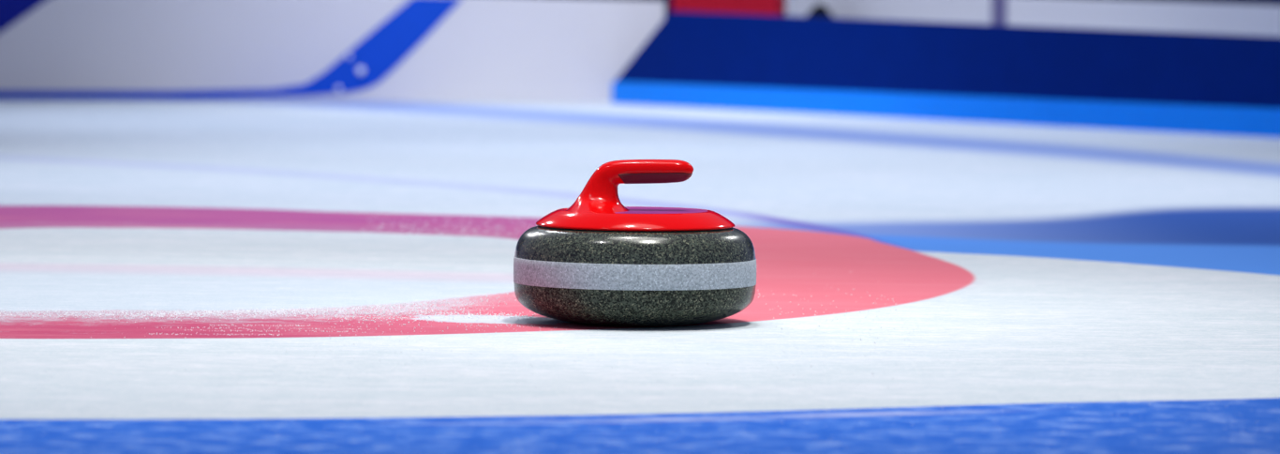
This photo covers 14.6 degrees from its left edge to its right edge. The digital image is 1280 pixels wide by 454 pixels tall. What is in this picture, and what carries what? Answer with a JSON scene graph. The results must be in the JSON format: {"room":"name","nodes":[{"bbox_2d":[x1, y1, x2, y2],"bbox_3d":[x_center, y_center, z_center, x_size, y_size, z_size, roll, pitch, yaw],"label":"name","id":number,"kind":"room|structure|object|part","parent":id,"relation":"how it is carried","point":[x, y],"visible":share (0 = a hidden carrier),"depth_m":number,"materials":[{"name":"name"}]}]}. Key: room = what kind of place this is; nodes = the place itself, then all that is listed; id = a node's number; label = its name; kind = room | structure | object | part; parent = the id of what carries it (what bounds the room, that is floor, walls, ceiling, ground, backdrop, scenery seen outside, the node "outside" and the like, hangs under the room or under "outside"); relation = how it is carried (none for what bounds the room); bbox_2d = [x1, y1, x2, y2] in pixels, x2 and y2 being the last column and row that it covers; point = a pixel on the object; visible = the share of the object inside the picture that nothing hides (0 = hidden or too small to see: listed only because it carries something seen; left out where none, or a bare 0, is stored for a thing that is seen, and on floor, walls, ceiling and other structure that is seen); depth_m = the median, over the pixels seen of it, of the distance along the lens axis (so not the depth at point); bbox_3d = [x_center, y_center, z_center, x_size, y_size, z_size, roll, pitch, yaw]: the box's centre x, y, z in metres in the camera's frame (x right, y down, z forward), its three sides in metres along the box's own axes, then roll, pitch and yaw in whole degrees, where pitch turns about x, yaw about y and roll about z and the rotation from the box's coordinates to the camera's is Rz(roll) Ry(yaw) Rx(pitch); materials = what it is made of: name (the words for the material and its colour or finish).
{"room":"ice rink","nodes":[
{"label":"ice rink","id":0,"kind":"room"},
{"bbox_2d":[0,99,1279,453],"bbox_3d":[-0.003,-0.215,12.491,28.000,0.001,31.000,1,3,0],"label":"floor","id":1,"kind":"structure","parent":0,"point":[986,235],"depth_m":6.62,"materials":[{"name":"white ice"}]},
{"bbox_2d":[0,0,665,102],"bbox_3d":[-1.654,-0.588,15.812,3.530,0.375,0.040,0,3,-11],"label":"board","id":2,"kind":"object","parent":1,"relation":"on","point":[437,51],"visible":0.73,"depth_m":15.92,"materials":[{"name":"white plastic"}]},
{"bbox_2d":[356,66,364,74],"bbox_3d":[-0.890,-0.497,15.942,0.028,0.027,0.019,1,3,0],"label":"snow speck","id":3,"kind":"object","parent":2,"relation":"attached to","point":[361,69],"visible":1,"depth_m":15.94},
{"bbox_2d":[513,159,756,326],"bbox_3d":[-0.006,0.017,5.994,0.291,0.196,0.291,1,3,0],"label":"stone","id":4,"kind":"object","parent":1,"relation":"on","point":[598,260],"visible":1,"depth_m":5.89,"materials":[{"name":"stone"}]},
{"bbox_3d":[-0.022,-0.043,5.991,0.171,0.077,0.177,1,3,0],"label":"handle","id":5,"kind":"part","parent":4,"relation":"part of","materials":[{"name":"red plastic"}]},
{"bbox_3d":[0.026,-0.019,5.992,0.111,0.001,0.173,1,3,0],"label":"plate","id":6,"kind":"part","parent":4,"relation":"part of","materials":[{"name":"plastic"}]},
{"bbox_2d":[0,206,1269,453],"bbox_3d":[-0.284,0.084,6.512,1.474,0.004,4.639,0,3,-11],"label":"crumbs","id":7,"kind":"object","parent":1,"relation":"on","point":[377,305],"visible":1,"depth_m":6.08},
{"bbox_2d":[671,0,786,15],"bbox_3d":[0.332,-0.759,18.691,0.420,0.466,0.304,1,3,7],"label":"board","id":8,"kind":"object","parent":1,"relation":"on","point":[778,7],"visible":0.02,"depth_m":18.55,"materials":[{"name":"plastic"}]},
{"bbox_2d":[805,3,833,17],"bbox_3d":[0.616,-0.606,17.176,0.161,0.316,0.250,-1,3,-32],"label":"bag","id":9,"kind":"object","parent":1,"relation":"on","point":[819,9],"visible":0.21,"depth_m":17.14,"materials":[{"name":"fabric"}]},
{"bbox_2d":[786,0,991,24],"bbox_3d":[0.848,-0.619,17.050,0.035,0.362,1.212,-1,3,-32],"label":"board","id":10,"kind":"object","parent":1,"relation":"on","point":[955,11],"visible":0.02,"depth_m":16.93,"materials":[{"name":"white plastic"}]},
{"bbox_2d":[611,11,1279,137],"bbox_3d":[1.083,-0.443,14.257,0.056,0.299,4.304,-1,3,-32],"label":"board","id":11,"kind":"object","parent":1,"relation":"on","point":[1146,81],"visible":1,"depth_m":14.45,"materials":[{"name":"plastic"}]},
{"bbox_2d":[991,0,1007,25],"bbox_3d":[1.196,-0.612,16.501,0.066,0.412,0.096,-1,3,-32],"label":"post","id":12,"kind":"object","parent":1,"relation":"on","point":[999,7],"visible":0.02,"depth_m":16.48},
{"bbox_2d":[1006,0,1279,36],"bbox_3d":[1.899,-0.520,15.389,0.036,0.356,2.550,-1,3,-32],"label":"board","id":13,"kind":"object","parent":1,"relation":"on","point":[1130,15],"visible":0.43,"depth_m":15.81,"materials":[{"name":"white plastic"}]},
{"bbox_2d":[646,0,1279,18],"bbox_3d":[0.036,-3.979,27.469,28.000,6.000,0.300,1,3,0],"label":"wall","id":14,"kind":"structure","parent":0,"point":[668,3],"depth_m":27.46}
]}

